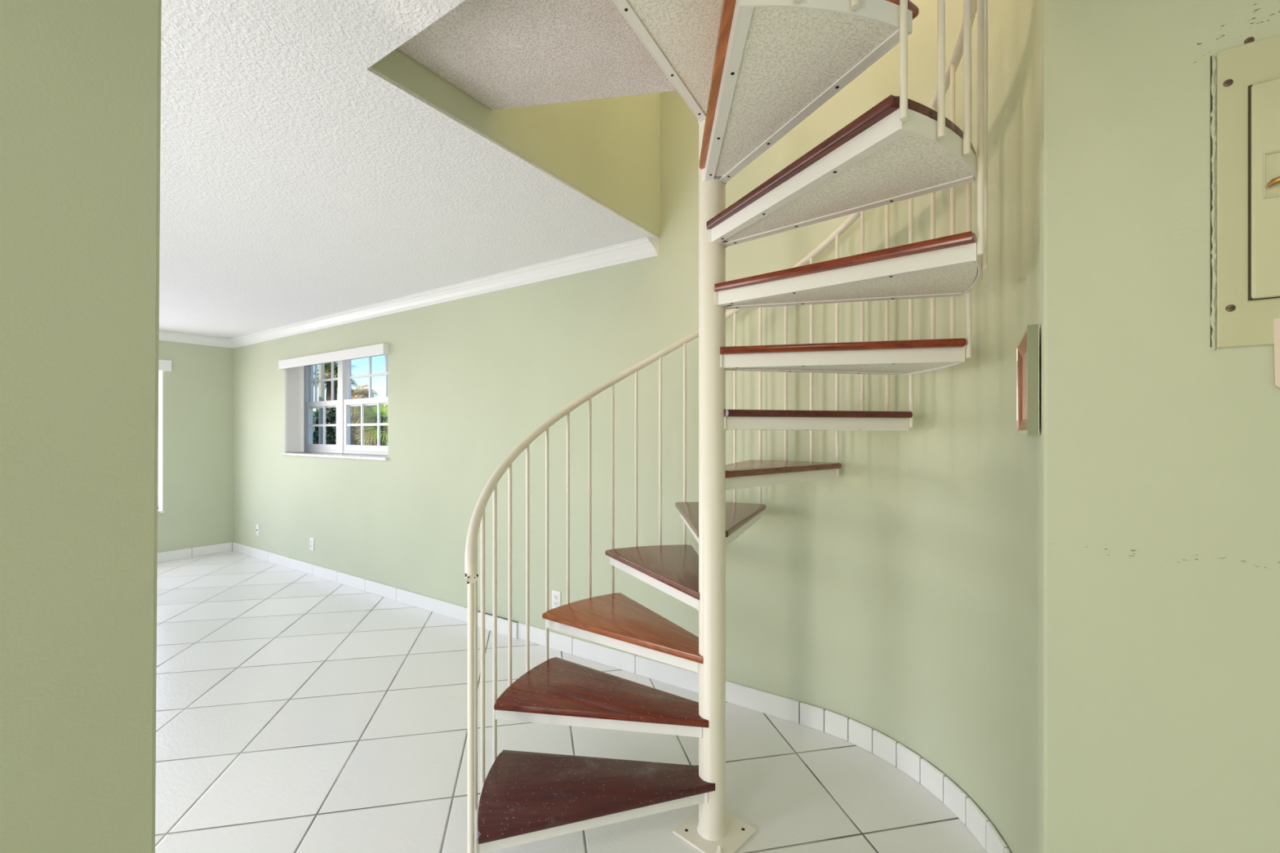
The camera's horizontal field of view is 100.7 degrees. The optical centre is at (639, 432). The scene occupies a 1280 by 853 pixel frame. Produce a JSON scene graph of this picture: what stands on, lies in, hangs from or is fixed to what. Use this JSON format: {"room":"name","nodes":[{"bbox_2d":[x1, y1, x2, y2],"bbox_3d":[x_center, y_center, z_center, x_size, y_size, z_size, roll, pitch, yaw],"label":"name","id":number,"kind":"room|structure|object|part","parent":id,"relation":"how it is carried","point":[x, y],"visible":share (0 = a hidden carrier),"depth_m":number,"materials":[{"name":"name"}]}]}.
{"room":"stairwell","nodes":[
{"label":"stairwell","id":0,"kind":"room"},
{"bbox_2d":[0,0,161,852],"bbox_3d":[-1.610,0.142,-0.124,0.140,2.345,2.607,0,0,34],"label":"wall","id":1,"kind":"structure","parent":0,"point":[80,80],"depth_m":0.84,"materials":[{"name":"green paint"}]},
{"bbox_2d":[157,340,233,552],"bbox_3d":[-5.927,0.092,4.017,0.200,2.445,4.702,0,0,34],"label":"wall","id":2,"kind":"structure","parent":0,"point":[198,388],"depth_m":5.65,"materials":[{"name":"green paint"}]},
{"bbox_2d":[157,370,164,513],"bbox_3d":[-5.894,0.067,4.051,0.218,1.504,3.416,0,0,34],"label":"window","id":3,"kind":"structure","parent":2,"relation":"in","point":[160,467],"depth_m":5.44,"materials":[{"name":"white"}]},
{"bbox_3d":[-5.894,0.807,4.051,0.218,0.024,3.416,0,0,34],"label":"sill","id":4,"kind":"part","parent":3,"relation":"part of","materials":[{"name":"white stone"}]},
{"bbox_2d":[158,359,171,371],"bbox_3d":[-5.796,-0.687,3.991,0.045,0.109,3.506,0,0,34],"label":"window valance","id":5,"kind":"object","parent":2,"relation":"attached to","point":[163,365],"visible":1,"depth_m":5.39,"materials":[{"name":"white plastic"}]},
{"bbox_2d":[157,542,231,562],"bbox_3d":[-5.759,1.265,4.076,0.015,0.097,4.387,0,0,34],"label":"baseboard","id":6,"kind":"structure","parent":2,"relation":"attached to","point":[225,547],"depth_m":5.61,"materials":[{"name":"white tile"}]},
{"bbox_2d":[159,330,232,348],"bbox_3d":[-5.817,-0.986,3.943,0.066,0.088,4.702,0,0,34],"label":"trim","id":7,"kind":"structure","parent":2,"relation":"attached to","point":[163,335],"depth_m":5.60,"materials":[{"name":"white"}]},
{"bbox_2d":[159,0,659,338],"bbox_3d":[-2.215,-1.036,1.419,9.260,0.012,4.902,0,0,34],"label":"ceiling","id":8,"kind":"structure","parent":0,"point":[300,181],"depth_m":2.19,"materials":[{"name":"white paint"}]},
{"bbox_2d":[370,48,660,236],"bbox_3d":[-1.054,-2.364,1.186,0.120,2.643,4.002,0,0,34],"label":"wall","id":9,"kind":"structure","parent":0,"point":[608,149],"depth_m":2.29,"materials":[{"name":"green paint"}]},
{"bbox_2d":[233,90,809,704],"bbox_3d":[-1.906,-1.185,4.304,6.572,5.000,0.240,0,0,34],"label":"wall","id":10,"kind":"structure","parent":0,"point":[469,379],"depth_m":3.15,"materials":[{"name":"green paint"}]},
{"bbox_2d":[256,524,259,535],"bbox_3d":[-4.016,1.020,5.558,0.070,0.114,0.016,0,0,34],"label":"wall outlet","id":11,"kind":"object","parent":10,"relation":"attached to","point":[257,526],"visible":1,"depth_m":5.55,"materials":[{"name":"white plastic"}]},
{"bbox_2d":[310,537,314,551],"bbox_3d":[-3.041,1.032,4.912,0.070,0.114,0.009,0,0,34],"label":"wall outlet","id":12,"kind":"object","parent":10,"relation":"attached to","point":[312,540],"visible":1,"depth_m":4.90,"materials":[{"name":"white plastic"}]},
{"bbox_2d":[281,354,388,460],"bbox_3d":[-2.698,-0.243,4.819,1.806,0.928,0.262,0,0,34],"label":"window","id":13,"kind":"structure","parent":10,"relation":"in","point":[343,449],"depth_m":4.96,"materials":[{"name":"white wood"}]},
{"bbox_3d":[-3.095,-0.072,5.180,0.630,0.477,0.028,0,0,34],"label":"sash","id":14,"kind":"part","parent":13,"relation":"part of","materials":[{"name":"white plastic"}]},
{"bbox_3d":[-3.078,-0.471,5.205,0.630,0.452,0.028,0,0,34],"label":"sash","id":15,"kind":"part","parent":13,"relation":"part of","materials":[{"name":"white plastic"}]},
{"bbox_2d":[278,343,388,452],"bbox_3d":[-2.756,-0.260,4.737,1.827,0.894,0.109,0,0,34],"label":"vertical blind","id":16,"kind":"object","parent":13,"relation":"attached to","point":[295,366],"visible":0.99,"depth_m":5.12,"materials":[{"name":"white plastic"}]},
{"bbox_3d":[-2.706,0.209,4.807,1.806,0.024,0.232,0,0,34],"label":"sill","id":17,"kind":"part","parent":13,"relation":"part of","materials":[{"name":"white wood"}]},
{"bbox_3d":[-2.351,-0.072,4.684,0.980,0.477,0.028,0,0,34],"label":"sash","id":18,"kind":"part","parent":13,"relation":"part of","materials":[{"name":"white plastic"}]},
{"bbox_3d":[-2.334,-0.471,4.708,0.980,0.452,0.028,0,0,34],"label":"sash","id":19,"kind":"part","parent":13,"relation":"part of","materials":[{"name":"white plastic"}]},
{"bbox_2d":[228,236,659,348],"bbox_3d":[-2.236,-0.986,4.340,5.581,0.088,0.066,0,0,34],"label":"trim","id":20,"kind":"structure","parent":10,"relation":"attached to","point":[646,247],"depth_m":3.56,"materials":[{"name":"white wood"}]},
{"bbox_2d":[232,542,799,724],"bbox_3d":[-1.908,1.265,4.144,6.315,0.097,0.029,0,0,34],"label":"baseboard","id":21,"kind":"structure","parent":10,"relation":"attached to","point":[780,707],"depth_m":3.15,"materials":[{"name":"white tile"}]},
{"bbox_2d":[551,590,560,608],"bbox_3d":[-0.510,1.018,3.223,0.070,0.114,0.009,0,0,34],"label":"wall outlet","id":22,"kind":"object","parent":10,"relation":"attached to","point":[556,595],"visible":0.9,"depth_m":3.22,"materials":[{"name":"white plastic"}]},
{"bbox_2d":[155,551,986,852],"bbox_3d":[-2.218,1.375,1.540,9.400,0.120,5.100,0,0,34],"label":"floor","id":23,"kind":"structure","parent":0,"point":[297,712],"depth_m":2.23,"materials":[{"name":"white tile"}]},
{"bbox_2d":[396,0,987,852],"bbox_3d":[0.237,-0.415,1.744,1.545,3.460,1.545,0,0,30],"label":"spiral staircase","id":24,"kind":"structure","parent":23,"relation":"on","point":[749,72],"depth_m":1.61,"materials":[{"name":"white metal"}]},
{"bbox_3d":[-0.473,0.847,1.481,0.018,0.934,0.018,0,0,34],"label":"newel post","id":25,"kind":"part","parent":24,"relation":"part of","materials":[{"name":"white metal"}]},
{"bbox_3d":[-0.143,1.170,1.709,0.720,0.044,0.368,0,0,-5],"label":"step frame","id":26,"kind":"part","parent":24,"relation":"part of","materials":[{"name":"white paint"}]},
{"bbox_3d":[-0.119,0.970,1.882,0.720,0.044,0.368,0,0,21],"label":"step frame","id":27,"kind":"part","parent":24,"relation":"part of","materials":[{"name":"white paint"}]},
{"bbox_3d":[-0.020,0.770,2.026,0.368,0.044,0.720,0,0,-42],"label":"step frame","id":28,"kind":"part","parent":24,"relation":"part of","materials":[{"name":"white paint"}]},
{"bbox_3d":[0.133,0.570,2.111,0.368,0.044,0.720,0,0,-16],"label":"step frame","id":29,"kind":"part","parent":24,"relation":"part of","materials":[{"name":"white paint"}]},
{"bbox_3d":[0.133,-1.030,1.376,0.368,0.044,0.720,0,0,16],"label":"step frame","id":30,"kind":"part","parent":24,"relation":"part of","materials":[{"name":"white paint"}]},
{"bbox_3d":[0.246,1.310,1.742,0.196,0.008,0.196,0,0,44],"label":"plate","id":31,"kind":"part","parent":24,"relation":"part of","materials":[{"name":"beige paint"}]},
{"bbox_3d":[0.308,0.370,2.119,0.368,0.044,0.720,0,0,11],"label":"step frame","id":32,"kind":"part","parent":24,"relation":"part of","materials":[{"name":"white paint"}]},
{"bbox_3d":[0.237,-0.853,1.744,1.545,2.536,1.545,0,0,34],"label":"handrail","id":33,"kind":"part","parent":24,"relation":"part of","materials":[{"name":"white metal"}]},
{"bbox_3d":[0.468,0.170,2.048,0.368,0.044,0.720,0,0,37],"label":"step frame","id":34,"kind":"part","parent":24,"relation":"part of","materials":[{"name":"white paint"}]},
{"bbox_3d":[0.307,-0.830,1.368,0.368,0.044,0.720,0,0,-11],"label":"step frame","id":35,"kind":"part","parent":24,"relation":"part of","materials":[{"name":"white paint"}]},
{"bbox_3d":[0.579,-0.030,1.914,0.720,0.044,0.368,0,0,-26],"label":"step frame","id":36,"kind":"part","parent":24,"relation":"part of","materials":[{"name":"white paint"}]},
{"bbox_3d":[0.467,-0.630,1.439,0.368,0.044,0.720,0,0,-37],"label":"step frame","id":37,"kind":"part","parent":24,"relation":"part of","materials":[{"name":"white paint"}]},
{"bbox_3d":[0.619,-0.230,1.744,0.720,0.044,0.368,0,0,0],"label":"step frame","id":38,"kind":"part","parent":24,"relation":"part of","materials":[{"name":"white paint"}]},
{"bbox_3d":[0.579,-0.430,1.573,0.720,0.044,0.368,0,0,26],"label":"step frame","id":39,"kind":"part","parent":24,"relation":"part of","materials":[{"name":"white paint"}]},
{"bbox_2d":[809,0,1047,852],"bbox_3d":[1.017,-1.185,1.783,0.413,5.000,1.420,0,0,-5],"label":"wall","id":40,"kind":"structure","parent":0,"point":[928,543],"depth_m":1.85,"materials":[{"name":"green paint"}]},
{"bbox_2d":[800,702,1011,852],"bbox_3d":[0.944,1.265,1.789,0.316,0.097,1.264,0,0,-6],"label":"baseboard","id":41,"kind":"structure","parent":40,"relation":"attached to","point":[860,735],"depth_m":2.01,"materials":[{"name":"white tile"}]},
{"bbox_2d":[1016,324,1039,434],"bbox_3d":[0.949,-0.117,1.300,0.021,0.242,0.316,0,0,32],"label":"wall frame","id":42,"kind":"object","parent":40,"relation":"attached to","point":[1028,346],"visible":1,"depth_m":1.17,"materials":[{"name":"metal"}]},
{"bbox_3d":[0.953,-0.118,1.298,0.009,0.205,0.253,0,0,32],"label":"panel","id":43,"kind":"part","parent":42,"relation":"part of","materials":[{"name":"beige"}]},
{"bbox_2d":[1047,0,1279,852],"bbox_3d":[1.693,0.092,0.649,1.904,2.445,0.122,0,0,34],"label":"wall","id":44,"kind":"structure","parent":0,"point":[1163,446],"depth_m":1.04,"materials":[{"name":"green paint"}]},
{"bbox_2d":[1210,34,1279,351],"bbox_3d":[1.218,-0.437,0.874,0.383,0.567,0.034,0,0,34],"label":"electrical panel","id":45,"kind":"object","parent":44,"relation":"attached to","point":[1245,282],"visible":1,"depth_m":0.96,"materials":[{"name":"beige paint"}]},
{"bbox_3d":[1.224,-0.434,0.874,0.294,0.386,0.008,0,0,34],"label":"door","id":46,"kind":"part","parent":45,"relation":"part of","materials":[{"name":"beige paint"}]},
{"bbox_3d":[1.126,-0.458,0.933,0.040,0.081,0.003,0,0,34],"label":"latch plate","id":47,"kind":"part","parent":45,"relation":"part of","materials":[{"name":"beige paint"}]},
{"bbox_3d":[1.120,-0.442,0.928,0.030,0.016,0.014,0,0,34],"label":"latch lever","id":48,"kind":"part","parent":45,"relation":"part of","materials":[{"name":"gold metal"}]},
{"bbox_2d":[1273,317,1279,387],"bbox_3d":[1.183,-0.136,0.908,0.130,0.158,0.002,0,0,34],"label":"paper sign","id":49,"kind":"object","parent":45,"relation":"attached to","point":[1276,321],"visible":1,"depth_m":0.94,"materials":[{"name":"beige paper"}]},
{"label":"outside","id":50,"kind":"structure","parent":0,"visible":0},
{"bbox_3d":[-0.571,1.665,26.168,50.000,0.100,37.100,0,0,34],"label":"ground","id":51,"kind":"structure","parent":50,"visible":0},
{"bbox_2d":[318,363,324,444],"bbox_3d":[-4.038,-0.335,6.722,0.140,3.900,0.100,0,0,34],"label":"porch post","id":52,"kind":"object","parent":51,"relation":"on","point":[321,366],"visible":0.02,"depth_m":6.70,"materials":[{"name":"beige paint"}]},
{"bbox_2d":[312,407,360,444],"bbox_3d":[-4.504,0.574,7.755,0.923,2.087,0.930,0,0,34],"label":"leafy shrub","id":53,"kind":"object","parent":51,"relation":"on","point":[331,431],"visible":0.07,"depth_m":7.63,"materials":[{"name":"green plant"}]},
{"bbox_2d":[313,361,360,444],"bbox_3d":[-6.358,0.015,10.957,1.130,3.222,1.067,0,0,-5],"label":"fan palm","id":54,"kind":"object","parent":51,"relation":"on","point":[327,366],"visible":0.29,"depth_m":10.83,"materials":[{"name":"brown"}]},
{"bbox_2d":[312,404,387,445],"bbox_3d":[-9.320,0.282,17.769,14.487,2.705,1.550,0,0,34],"label":"hedge","id":55,"kind":"object","parent":51,"relation":"on","point":[383,408],"visible":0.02,"depth_m":17.09,"materials":[{"name":"green plant"}]},
{"bbox_2d":[337,382,383,444],"bbox_3d":[-7.476,0.112,13.898,1.231,3.029,1.372,0,0,34],"label":"fan palm","id":56,"kind":"object","parent":51,"relation":"on","point":[364,392],"visible":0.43,"depth_m":13.86,"materials":[{"name":"brown"}]},
{"bbox_2d":[350,404,387,445],"bbox_3d":[-4.635,0.474,9.453,1.514,2.317,1.392,0,0,34],"label":"fan palm","id":57,"kind":"object","parent":51,"relation":"on","point":[371,434],"visible":0.4,"depth_m":9.19,"materials":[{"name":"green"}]}
]}

